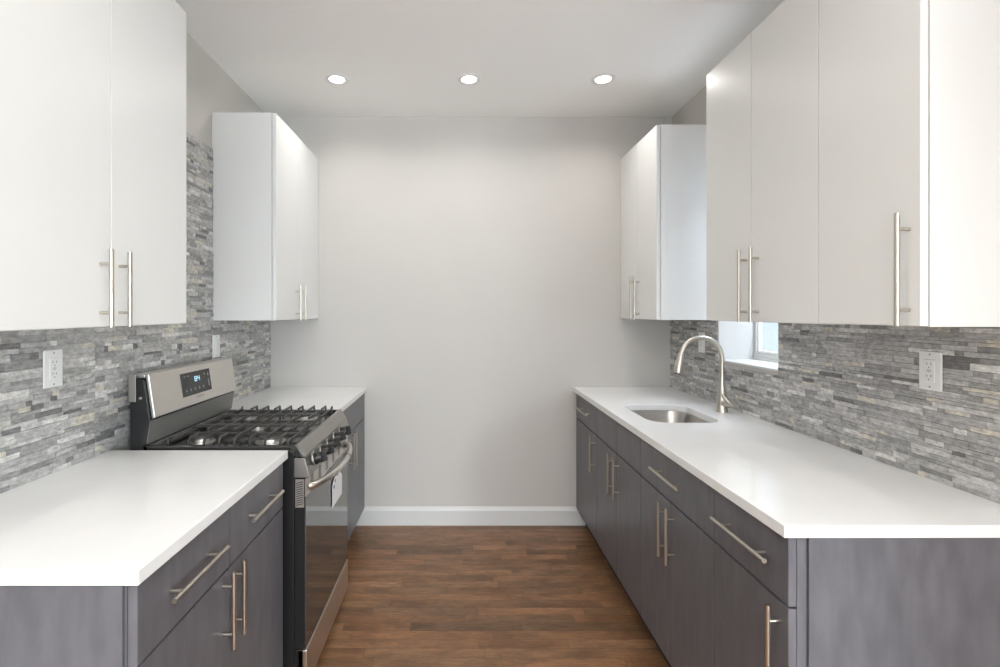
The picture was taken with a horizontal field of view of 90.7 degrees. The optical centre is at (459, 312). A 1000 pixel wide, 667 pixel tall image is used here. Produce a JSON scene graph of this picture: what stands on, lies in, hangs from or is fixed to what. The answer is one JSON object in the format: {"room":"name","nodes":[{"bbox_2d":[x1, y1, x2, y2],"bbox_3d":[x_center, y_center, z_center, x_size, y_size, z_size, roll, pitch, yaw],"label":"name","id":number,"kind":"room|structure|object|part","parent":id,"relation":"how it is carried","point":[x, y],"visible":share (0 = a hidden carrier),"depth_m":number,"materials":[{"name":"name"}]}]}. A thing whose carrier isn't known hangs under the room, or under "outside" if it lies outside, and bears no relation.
{"room":"kitchen","nodes":[
{"label":"kitchen","id":0,"kind":"room"},
{"bbox_2d":[6,32,264,449],"bbox_3d":[-1.325,0.086,-1.365,0.120,2.769,9.269,0,0,0],"label":"wall","id":1,"kind":"structure","parent":0,"point":[209,89],"depth_m":2.46,"materials":[{"name":"paint"}]},
{"bbox_2d":[43,349,62,388],"bbox_3d":[-1.249,0.173,1.513,0.009,0.115,0.069,0,0,0],"label":"wall outlet","id":2,"kind":"object","parent":1,"relation":"attached to","point":[52,359],"visible":1,"depth_m":1.51,"materials":[{"name":"white plastic"}]},
{"bbox_2d":[0,0,185,330],"bbox_3d":[-1.083,-0.495,1.323,0.363,1.070,0.733,0,0,0],"label":"upper cabinet","id":3,"kind":"object","parent":1,"relation":"attached to","point":[93,92],"visible":1,"depth_m":1.26,"materials":[{"name":"white laminate"}]},
{"bbox_3d":[-0.947,-0.495,1.139,0.019,1.065,0.365,0,0,0],"label":"door","id":4,"kind":"part","parent":3,"relation":"part of","materials":[{"name":"white laminate"}]},
{"bbox_3d":[-0.919,-0.063,1.283,0.036,0.204,0.012,0,0,0],"label":"bar handle","id":5,"kind":"part","parent":3,"relation":"part of","materials":[{"name":"silver metal"}]},
{"bbox_3d":[-0.919,-0.063,1.355,0.036,0.204,0.012,0,0,0],"label":"bar handle","id":6,"kind":"part","parent":3,"relation":"part of","materials":[{"name":"silver metal"}]},
{"bbox_3d":[-0.947,-0.495,1.506,0.019,1.065,0.364,0,0,0],"label":"door","id":7,"kind":"part","parent":3,"relation":"part of","materials":[{"name":"white laminate"}]},
{"bbox_2d":[0,131,270,492],"bbox_3d":[-1.259,-0.168,2.099,0.011,1.328,2.337,0,0,0],"label":"backsplash","id":8,"kind":"structure","parent":1,"relation":"attached to","point":[43,432],"depth_m":1.75,"materials":[{"name":"stone"}]},
{"bbox_2d":[212,335,219,357],"bbox_3d":[-1.248,0.173,2.528,0.010,0.115,0.069,0,0,0],"label":"light switch","id":9,"kind":"object","parent":1,"relation":"attached to","point":[215,338],"visible":1,"depth_m":2.52,"materials":[{"name":"white plastic"}]},
{"bbox_2d":[212,113,317,320],"bbox_3d":[-1.083,-0.486,2.889,0.363,1.067,0.755,0,0,0],"label":"upper cabinet","id":10,"kind":"object","parent":1,"relation":"attached to","point":[265,241],"visible":1,"depth_m":2.51,"materials":[{"name":"white laminate"}]},
{"bbox_3d":[-0.947,-0.489,2.686,0.019,1.057,0.346,0,0,0],"label":"door","id":11,"kind":"part","parent":10,"relation":"part of","materials":[{"name":"white laminate"}]},
{"bbox_3d":[-0.919,-0.055,2.815,0.036,0.204,0.012,0,0,0],"label":"bar handle","id":12,"kind":"part","parent":10,"relation":"part of","materials":[{"name":"silver metal"}]},
{"bbox_3d":[-0.919,-0.055,2.905,0.036,0.204,0.012,0,0,0],"label":"bar handle","id":13,"kind":"part","parent":10,"relation":"part of","materials":[{"name":"silver metal"}]},
{"bbox_3d":[-0.947,-0.489,3.063,0.019,1.057,0.404,0,0,0],"label":"door","id":14,"kind":"part","parent":10,"relation":"part of","materials":[{"name":"white laminate"}]},
{"bbox_2d":[270,117,671,506],"bbox_3d":[0.122,0.086,3.329,3.015,2.769,0.120,0,0,0],"label":"wall","id":15,"kind":"structure","parent":0,"point":[469,268],"depth_m":3.27,"materials":[{"name":"paint"}]},
{"bbox_2d":[356,507,585,525],"bbox_3d":[0.073,1.351,3.262,1.522,0.120,0.014,0,0,0],"label":"baseboard","id":16,"kind":"structure","parent":15,"relation":"attached to","point":[370,516],"depth_m":3.25,"materials":[{"name":"white paint"}]},
{"bbox_2d":[175,0,783,116],"bbox_3d":[1.167,-1.348,-1.365,5.105,0.100,9.509,0,0,0],"label":"ceiling","id":17,"kind":"structure","parent":0,"point":[398,58],"depth_m":2.46,"materials":[{"name":"white paint"}]},
{"bbox_2d":[325,73,348,84],"bbox_3d":[-0.682,-1.294,2.738,0.131,0.006,0.131,0,0,0],"label":"recessed light","id":18,"kind":"object","parent":17,"relation":"in","point":[336,79],"visible":1,"depth_m":2.74,"materials":[{"name":"white plastic"}]},
{"bbox_2d":[457,73,480,84],"bbox_3d":[0.053,-1.294,2.738,0.131,0.006,0.131,0,0,0],"label":"recessed light","id":19,"kind":"object","parent":17,"relation":"in","point":[465,79],"visible":1,"depth_m":2.73,"materials":[{"name":"white plastic"}]},
{"bbox_2d":[591,73,614,84],"bbox_3d":[0.799,-1.294,2.738,0.131,0.006,0.131,0,0,0],"label":"recessed light","id":20,"kind":"object","parent":17,"relation":"in","point":[601,79],"visible":1,"depth_m":2.74,"materials":[{"name":"white plastic"}]},
{"bbox_2d":[316,526,668,666],"bbox_3d":[1.167,1.441,-1.365,4.865,0.060,9.269,0,0,0],"label":"floor","id":21,"kind":"structure","parent":0,"point":[415,596],"depth_m":2.39,"materials":[{"name":"brown wood"}]},
{"bbox_2d":[0,463,284,666],"bbox_3d":[-0.929,0.969,1.357,0.670,0.884,0.799,0,0,0],"label":"base cabinet","id":22,"kind":"object","parent":21,"relation":"on","point":[217,601],"visible":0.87,"depth_m":1.12,"materials":[{"name":"grey wood"}]},
{"bbox_3d":[-0.960,0.969,0.961,0.608,0.884,0.007,0,0,0],"label":"panel","id":23,"kind":"part","parent":22,"relation":"part of","materials":[{"name":"grey wood"}]},
{"bbox_2d":[0,450,287,585],"bbox_3d":[-0.941,0.512,1.360,0.646,0.030,0.826,0,0,0],"label":"countertop","id":24,"kind":"structure","parent":22,"relation":"on","point":[112,517],"depth_m":1.23,"materials":[{"name":"white stone"}]},
{"bbox_3d":[-0.639,0.613,1.155,0.019,0.162,0.385,0,0,0],"label":"drawer","id":25,"kind":"part","parent":22,"relation":"part of","materials":[{"name":"grey wood"}]},
{"bbox_3d":[-0.639,0.999,1.152,0.019,0.596,0.379,0,0,0],"label":"door","id":26,"kind":"part","parent":22,"relation":"part of","materials":[{"name":"grey wood"}]},
{"bbox_3d":[-0.612,0.608,1.155,0.036,0.012,0.240,0,0,0],"label":"bar handle","id":27,"kind":"part","parent":22,"relation":"part of","materials":[{"name":"silver metal"}]},
{"bbox_3d":[-0.612,0.793,1.309,0.036,0.206,0.012,0,0,0],"label":"bar handle","id":28,"kind":"part","parent":22,"relation":"part of","materials":[{"name":"silver metal"}]},
{"bbox_3d":[-0.612,0.793,1.372,0.036,0.206,0.012,0,0,0],"label":"bar handle","id":29,"kind":"part","parent":22,"relation":"part of","materials":[{"name":"silver metal"}]},
{"bbox_3d":[-0.639,0.999,1.550,0.019,0.596,0.411,0,0,0],"label":"door","id":30,"kind":"part","parent":22,"relation":"part of","materials":[{"name":"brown wood"}]},
{"bbox_3d":[-0.639,0.613,1.553,0.019,0.162,0.405,0,0,0],"label":"drawer","id":31,"kind":"part","parent":22,"relation":"part of","materials":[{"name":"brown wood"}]},
{"bbox_3d":[-0.612,0.608,1.553,0.036,0.012,0.240,0,0,0],"label":"bar handle","id":32,"kind":"part","parent":22,"relation":"part of","materials":[{"name":"silver metal"}]},
{"bbox_2d":[128,358,352,666],"bbox_3d":[-0.845,0.818,2.124,0.717,1.186,0.675,0,0,0],"label":"gas range","id":33,"kind":"object","parent":21,"relation":"on","point":[187,406],"visible":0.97,"depth_m":1.93,"materials":[{"name":"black metal"}]},
{"bbox_3d":[-1.132,0.308,2.129,0.036,0.161,0.658,0,0,0],"label":"backguard panel","id":34,"kind":"part","parent":33,"relation":"part of","materials":[{"name":"silver metal"}]},
{"bbox_3d":[-1.000,0.495,1.915,0.094,0.016,0.094,0,0,0],"label":"burner","id":35,"kind":"part","parent":33,"relation":"part of","materials":[{"name":"silver metal"}]},
{"bbox_2d":[144,409,338,456],"bbox_3d":[-0.859,0.506,2.126,0.582,0.042,0.672,0,0,0],"label":"cooktop","id":36,"kind":"object","parent":33,"relation":"in","point":[312,437],"depth_m":1.97,"materials":[{"name":"black metal"}]},
{"bbox_3d":[-1.000,0.495,2.335,0.084,0.016,0.084,0,0,0],"label":"burner","id":37,"kind":"part","parent":33,"relation":"part of","materials":[{"name":"silver metal"}]},
{"bbox_3d":[-0.868,0.495,2.126,0.080,0.016,0.080,0,0,0],"label":"burner","id":38,"kind":"part","parent":33,"relation":"part of","materials":[{"name":"silver metal"}]},
{"bbox_3d":[-0.735,0.495,1.915,0.113,0.016,0.113,0,0,0],"label":"burner","id":39,"kind":"part","parent":33,"relation":"part of","materials":[{"name":"silver metal"}]},
{"bbox_3d":[-0.585,1.302,2.126,0.030,0.138,0.666,0,0,0],"label":"storage drawer","id":40,"kind":"part","parent":33,"relation":"part of","materials":[{"name":"black metal"}]},
{"bbox_3d":[-0.582,0.659,1.792,0.032,0.103,0.002,0,0,0],"label":"door plate","id":41,"kind":"part","parent":33,"relation":"part of","materials":[{"name":"silver metal"}]},
{"bbox_3d":[-0.582,0.918,2.126,0.036,0.622,0.666,0,0,0],"label":"oven door","id":42,"kind":"part","parent":33,"relation":"part of","materials":[{"name":"metal"}]},
{"bbox_3d":[-0.735,0.495,2.335,0.122,0.016,0.122,0,0,0],"label":"burner","id":43,"kind":"part","parent":33,"relation":"part of","materials":[{"name":"silver metal"}]},
{"bbox_3d":[-0.542,0.561,1.892,0.040,0.050,0.050,0,0,0],"label":"knob","id":44,"kind":"part","parent":33,"relation":"part of","materials":[{"name":"black plastic"}]},
{"bbox_3d":[-0.583,0.506,2.130,0.035,0.044,0.663,0,0,0],"label":"trim","id":45,"kind":"part","parent":33,"relation":"part of","materials":[{"name":"silver metal"}]},
{"bbox_3d":[-0.574,0.567,2.126,0.056,0.071,0.672,0,0,0],"label":"control panel","id":46,"kind":"part","parent":33,"relation":"part of","materials":[{"name":"silver metal"}]},
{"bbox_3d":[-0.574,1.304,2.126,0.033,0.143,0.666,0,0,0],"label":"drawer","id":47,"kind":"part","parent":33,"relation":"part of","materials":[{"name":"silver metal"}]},
{"bbox_3d":[-0.542,0.561,1.996,0.040,0.050,0.050,0,0,0],"label":"knob","id":48,"kind":"part","parent":33,"relation":"part of","materials":[{"name":"black plastic"}]},
{"bbox_3d":[-0.562,0.950,2.126,0.004,0.554,0.664,0,0,0],"label":"door glass","id":49,"kind":"part","parent":33,"relation":"part of","materials":[{"name":"grey glass"}]},
{"bbox_3d":[-0.561,0.639,2.126,0.004,0.065,0.666,0,0,0],"label":"door rail","id":50,"kind":"part","parent":33,"relation":"part of","materials":[{"name":"silver metal"}]},
{"bbox_3d":[-0.526,0.647,2.126,0.079,0.030,0.608,0,0,0],"label":"oven handle","id":51,"kind":"part","parent":33,"relation":"part of","materials":[{"name":"silver metal"}]},
{"bbox_3d":[-0.542,0.561,2.100,0.040,0.050,0.050,0,0,0],"label":"knob","id":52,"kind":"part","parent":33,"relation":"part of","materials":[{"name":"black"}]},
{"bbox_3d":[-0.542,0.561,2.204,0.040,0.050,0.050,0,0,0],"label":"knob","id":53,"kind":"part","parent":33,"relation":"part of","materials":[{"name":"black plastic"}]},
{"bbox_2d":[332,453,350,507],"bbox_3d":[-0.520,0.743,2.236,0.071,0.225,0.172,0,0,0],"label":"paper tag","id":54,"kind":"object","parent":33,"relation":"hanging from","point":[337,483],"visible":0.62,"depth_m":2.22,"materials":[{"name":"white paper"}]},
{"bbox_3d":[-0.542,0.561,2.308,0.040,0.050,0.050,0,0,0],"label":"knob","id":55,"kind":"part","parent":33,"relation":"part of","materials":[{"name":"black"}]},
{"bbox_2d":[343,393,364,542],"bbox_3d":[-0.929,0.969,2.890,0.670,0.884,0.754,0,0,0],"label":"base cabinet","id":56,"kind":"object","parent":21,"relation":"on","point":[355,413],"visible":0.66,"depth_m":2.98,"materials":[{"name":"grey wood"}]},
{"bbox_2d":[229,387,365,411],"bbox_3d":[-0.941,0.512,2.888,0.646,0.030,0.760,0,0,0],"label":"countertop","id":57,"kind":"structure","parent":56,"relation":"on","point":[341,398],"depth_m":2.84,"materials":[{"name":"white stone"}]},
{"bbox_3d":[-0.639,0.999,2.674,0.019,0.596,0.320,0,0,0],"label":"door","id":58,"kind":"part","parent":56,"relation":"part of","materials":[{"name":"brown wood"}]},
{"bbox_3d":[-0.612,0.793,2.800,0.036,0.206,0.012,0,0,0],"label":"bar handle","id":59,"kind":"part","parent":56,"relation":"part of","materials":[{"name":"silver metal"}]},
{"bbox_3d":[-0.639,0.613,2.889,0.019,0.162,0.751,0,0,0],"label":"drawer","id":60,"kind":"part","parent":56,"relation":"part of","materials":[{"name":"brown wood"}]},
{"bbox_3d":[-0.612,0.793,2.866,0.036,0.206,0.012,0,0,0],"label":"bar handle","id":61,"kind":"part","parent":56,"relation":"part of","materials":[{"name":"silver metal"}]},
{"bbox_3d":[-0.639,0.999,3.050,0.019,0.596,0.428,0,0,0],"label":"door","id":62,"kind":"part","parent":56,"relation":"part of","materials":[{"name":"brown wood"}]},
{"bbox_2d":[575,394,606,560],"bbox_3d":[1.074,0.969,3.024,0.670,0.884,0.486,0,0,0],"label":"base cabinet","id":63,"kind":"object","parent":21,"relation":"on","point":[586,413],"visible":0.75,"depth_m":2.98,"materials":[{"name":"grey wood"}]},
{"bbox_3d":[0.757,0.608,3.023,0.036,0.012,0.252,0,0,0],"label":"bar handle","id":64,"kind":"part","parent":63,"relation":"part of","materials":[{"name":"silver metal"}]},
{"bbox_3d":[0.784,0.613,3.023,0.019,0.162,0.483,0,0,0],"label":"drawer","id":65,"kind":"part","parent":63,"relation":"part of","materials":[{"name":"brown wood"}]},
{"bbox_3d":[0.784,0.999,3.023,0.019,0.596,0.483,0,0,0],"label":"door","id":66,"kind":"part","parent":63,"relation":"part of","materials":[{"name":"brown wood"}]},
{"bbox_3d":[0.757,0.810,2.812,0.036,0.206,0.012,0,0,0],"label":"bar handle","id":67,"kind":"part","parent":63,"relation":"part of","materials":[{"name":"silver metal"}]},
{"bbox_2d":[574,387,999,537],"bbox_3d":[1.083,0.512,2.208,0.652,0.030,2.122,0,0,0],"label":"countertop","id":68,"kind":"structure","parent":63,"relation":"on","point":[798,485],"depth_m":1.48,"materials":[{"name":"white stone"}]},
{"bbox_2d":[631,410,709,422],"bbox_3d":[1.032,0.620,2.433,0.363,0.183,0.471,0,0,0],"label":"sink","id":69,"kind":"object","parent":68,"relation":"in","point":[666,416],"visible":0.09,"depth_m":2.65,"materials":[{"name":"metal"}]},
{"bbox_2d":[673,335,734,412],"bbox_3d":[1.211,0.306,2.448,0.283,0.381,0.081,0,0,0],"label":"kitchen faucet","id":70,"kind":"object","parent":68,"relation":"on","point":[722,402],"visible":1,"depth_m":2.45,"materials":[{"name":"silver metal"}]},
{"bbox_3d":[1.210,0.224,2.460,0.229,0.216,0.025,0,0,0],"label":"spout","id":71,"kind":"part","parent":70,"relation":"part of","materials":[{"name":"silver metal"}]},
{"bbox_3d":[1.321,0.435,2.422,0.063,0.069,0.022,0,0,11],"label":"lever","id":72,"kind":"part","parent":70,"relation":"part of","materials":[{"name":"silver metal"}]},
{"bbox_2d":[597,408,654,641],"bbox_3d":[1.074,0.969,2.442,0.670,0.884,0.673,0,0,0],"label":"base cabinet","id":73,"kind":"object","parent":21,"relation":"on","point":[619,475],"visible":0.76,"depth_m":2.38,"materials":[{"name":"grey wood"}]},
{"bbox_3d":[0.784,0.613,2.606,0.019,0.162,0.345,0,0,0],"label":"drawer","id":74,"kind":"part","parent":73,"relation":"part of","materials":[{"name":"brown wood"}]},
{"bbox_3d":[0.784,0.999,2.606,0.019,0.596,0.345,0,0,0],"label":"door","id":75,"kind":"part","parent":73,"relation":"part of","materials":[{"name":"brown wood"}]},
{"bbox_3d":[0.757,0.810,2.474,0.036,0.206,0.012,0,0,0],"label":"bar handle","id":76,"kind":"part","parent":73,"relation":"part of","materials":[{"name":"silver metal"}]},
{"bbox_3d":[0.757,0.810,2.388,0.036,0.206,0.012,0,0,0],"label":"bar handle","id":77,"kind":"part","parent":73,"relation":"part of","materials":[{"name":"silver metal"}]},
{"bbox_3d":[0.784,0.613,2.268,0.019,0.162,0.324,0,0,0],"label":"drawer","id":78,"kind":"part","parent":73,"relation":"part of","materials":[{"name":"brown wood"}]},
{"bbox_3d":[0.784,0.999,2.268,0.019,0.596,0.324,0,0,0],"label":"door","id":79,"kind":"part","parent":73,"relation":"part of","materials":[{"name":"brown wood"}]},
{"bbox_2d":[641,439,716,666],"bbox_3d":[1.074,0.969,1.802,0.670,0.884,0.605,0,0,0],"label":"base cabinet","id":80,"kind":"object","parent":21,"relation":"on","point":[677,529],"visible":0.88,"depth_m":1.75,"materials":[{"name":"grey wood"}]},
{"bbox_3d":[0.784,0.999,1.958,0.019,0.596,0.292,0,0,0],"label":"door","id":81,"kind":"part","parent":80,"relation":"part of","materials":[{"name":"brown wood"}]},
{"bbox_3d":[0.757,0.810,1.842,0.036,0.206,0.012,0,0,0],"label":"bar handle","id":82,"kind":"part","parent":80,"relation":"part of","materials":[{"name":"silver metal"}]},
{"bbox_3d":[0.757,0.608,1.802,0.036,0.012,0.252,0,0,0],"label":"bar handle","id":83,"kind":"part","parent":80,"relation":"part of","materials":[{"name":"silver metal"}]},
{"bbox_3d":[0.757,0.810,1.776,0.036,0.206,0.012,0,0,0],"label":"bar handle","id":84,"kind":"part","parent":80,"relation":"part of","materials":[{"name":"silver metal"}]},
{"bbox_3d":[0.784,0.613,1.802,0.019,0.162,0.604,0,0,0],"label":"drawer","id":85,"kind":"part","parent":80,"relation":"part of","materials":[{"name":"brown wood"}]},
{"bbox_3d":[0.784,0.999,1.654,0.019,0.596,0.309,0,0,0],"label":"door","id":86,"kind":"part","parent":80,"relation":"part of","materials":[{"name":"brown wood"}]},
{"bbox_2d":[710,489,999,666],"bbox_3d":[1.074,0.969,1.326,0.670,0.884,0.343,0,0,0],"label":"base cabinet","id":87,"kind":"object","parent":21,"relation":"on","point":[779,601],"visible":0.88,"depth_m":1.15,"materials":[{"name":"grey wood"}]},
{"bbox_3d":[0.757,0.608,1.328,0.036,0.012,0.252,0,0,0],"label":"bar handle","id":88,"kind":"part","parent":87,"relation":"part of","materials":[{"name":"silver metal"}]},
{"bbox_3d":[0.784,0.613,1.328,0.019,0.162,0.337,0,0,0],"label":"drawer","id":89,"kind":"part","parent":87,"relation":"part of","materials":[{"name":"grey wood"}]},
{"bbox_3d":[0.784,0.999,1.328,0.019,0.596,0.337,0,0,0],"label":"door","id":90,"kind":"part","parent":87,"relation":"part of","materials":[{"name":"grey wood"}]},
{"bbox_3d":[0.757,0.810,1.190,0.036,0.206,0.012,0,0,0],"label":"bar handle","id":91,"kind":"part","parent":87,"relation":"part of","materials":[{"name":"silver metal"}]},
{"bbox_3d":[1.115,0.969,1.157,0.589,0.884,0.007,0,0,0],"label":"panel","id":92,"kind":"part","parent":87,"relation":"part of","materials":[{"name":"grey wood"}]},
{"bbox_2d":[762,322,777,351],"bbox_3d":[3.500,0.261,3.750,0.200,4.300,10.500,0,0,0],"label":"window pane","id":93,"kind":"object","parent":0,"point":[769,330],"depth_m":5.38,"materials":[{"name":"grey"}]},
{"bbox_2d":[672,86,999,374],"bbox_3d":[1.520,0.086,1.435,0.220,2.769,3.669,0,0,0],"label":"wall","id":94,"kind":"structure","parent":0,"point":[693,112],"depth_m":2.89,"materials":[{"name":"paint"}]},
{"bbox_2d":[621,125,705,319],"bbox_3d":[1.222,-0.487,2.970,0.375,1.065,0.595,0,0,0],"label":"upper cabinet","id":95,"kind":"object","parent":94,"relation":"attached to","point":[663,176],"visible":0.97,"depth_m":2.67,"materials":[{"name":"white laminate"}]},
{"bbox_3d":[1.079,-0.489,3.118,0.019,1.057,0.296,0,0,0],"label":"door","id":96,"kind":"part","parent":95,"relation":"part of","materials":[{"name":"white laminate"}]},
{"bbox_3d":[1.052,-0.086,2.998,0.036,0.262,0.012,0,0,0],"label":"bar handle","id":97,"kind":"part","parent":95,"relation":"part of","materials":[{"name":"silver metal"}]},
{"bbox_3d":[1.052,-0.086,2.925,0.036,0.262,0.012,0,0,0],"label":"bar handle","id":98,"kind":"part","parent":95,"relation":"part of","materials":[{"name":"silver metal"}]},
{"bbox_3d":[1.079,-0.489,2.820,0.019,1.057,0.294,0,0,0],"label":"door","id":99,"kind":"part","parent":95,"relation":"part of","materials":[{"name":"white laminate"}]},
{"bbox_2d":[698,332,704,352],"bbox_3d":[1.394,0.173,2.834,0.009,0.115,0.069,0,0,0],"label":"wall outlet","id":100,"kind":"object","parent":94,"relation":"attached to","point":[701,343],"visible":0.79,"depth_m":2.83,"materials":[{"name":"white plastic"}]},
{"bbox_2d":[718,321,779,371],"bbox_3d":[1.516,-0.292,2.420,0.228,1.112,0.518,0,0,0],"label":"window","id":101,"kind":"structure","parent":94,"relation":"in","point":[740,342],"depth_m":2.67,"materials":[{"name":"white paint"}]},
{"bbox_3d":[1.516,0.259,2.420,0.228,0.011,0.500,0,0,0],"label":"sill","id":102,"kind":"part","parent":101,"relation":"part of","materials":[{"name":"white paint"}]},
{"bbox_3d":[1.605,-0.293,2.420,0.042,1.092,0.500,0,0,0],"label":"frame","id":103,"kind":"part","parent":101,"relation":"part of","materials":[{"name":"white paint"}]},
{"bbox_3d":[1.613,-0.299,2.420,0.018,1.034,0.455,0,0,0],"label":"sash","id":104,"kind":"part","parent":101,"relation":"part of","materials":[{"name":"white plastic"}]},
{"bbox_2d":[706,0,825,323],"bbox_3d":[1.222,-0.497,1.800,0.375,1.066,0.665,0,0,0],"label":"upper cabinet","id":105,"kind":"object","parent":94,"relation":"attached to","point":[762,99],"visible":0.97,"depth_m":1.72,"materials":[{"name":"white laminate"}]},
{"bbox_3d":[1.079,-0.497,1.968,0.019,1.061,0.328,0,0,0],"label":"door","id":106,"kind":"part","parent":105,"relation":"part of","materials":[{"name":"white laminate"}]},
{"bbox_3d":[1.052,-0.098,1.833,0.036,0.268,0.012,0,0,0],"label":"bar handle","id":107,"kind":"part","parent":105,"relation":"part of","materials":[{"name":"silver metal"}]},
{"bbox_3d":[1.052,-0.098,1.760,0.036,0.268,0.012,0,0,0],"label":"bar handle","id":108,"kind":"part","parent":105,"relation":"part of","materials":[{"name":"silver metal"}]},
{"bbox_3d":[1.079,-0.497,1.635,0.019,1.061,0.333,0,0,0],"label":"door","id":109,"kind":"part","parent":105,"relation":"part of","materials":[{"name":"white laminate"}]},
{"bbox_2d":[670,320,999,503],"bbox_3d":[1.404,0.270,2.194,0.011,0.453,2.147,0,0,0],"label":"backsplash","id":110,"kind":"structure","parent":94,"relation":"attached to","point":[867,399],"depth_m":1.64,"materials":[{"name":"stone"}]},
{"bbox_2d":[819,0,999,326],"bbox_3d":[1.222,-0.498,1.304,0.375,1.064,0.324,0,0,0],"label":"upper cabinet","id":111,"kind":"object","parent":94,"relation":"attached to","point":[909,90],"visible":1,"depth_m":1.17,"materials":[{"name":"white laminate"}]},
{"bbox_3d":[1.079,-0.498,1.304,0.019,1.059,0.323,0,0,0],"label":"door","id":112,"kind":"part","parent":111,"relation":"part of","materials":[{"name":"white laminate"}]},
{"bbox_3d":[1.052,-0.102,1.170,0.036,0.268,0.012,0,0,0],"label":"bar handle","id":113,"kind":"part","parent":111,"relation":"part of","materials":[{"name":"silver metal"}]},
{"bbox_2d":[919,350,942,391],"bbox_3d":[1.394,0.173,1.457,0.009,0.115,0.069,0,0,0],"label":"wall outlet","id":114,"kind":"object","parent":94,"relation":"attached to","point":[930,362],"visible":1,"depth_m":1.45,"materials":[{"name":"white plastic"}]}
]}

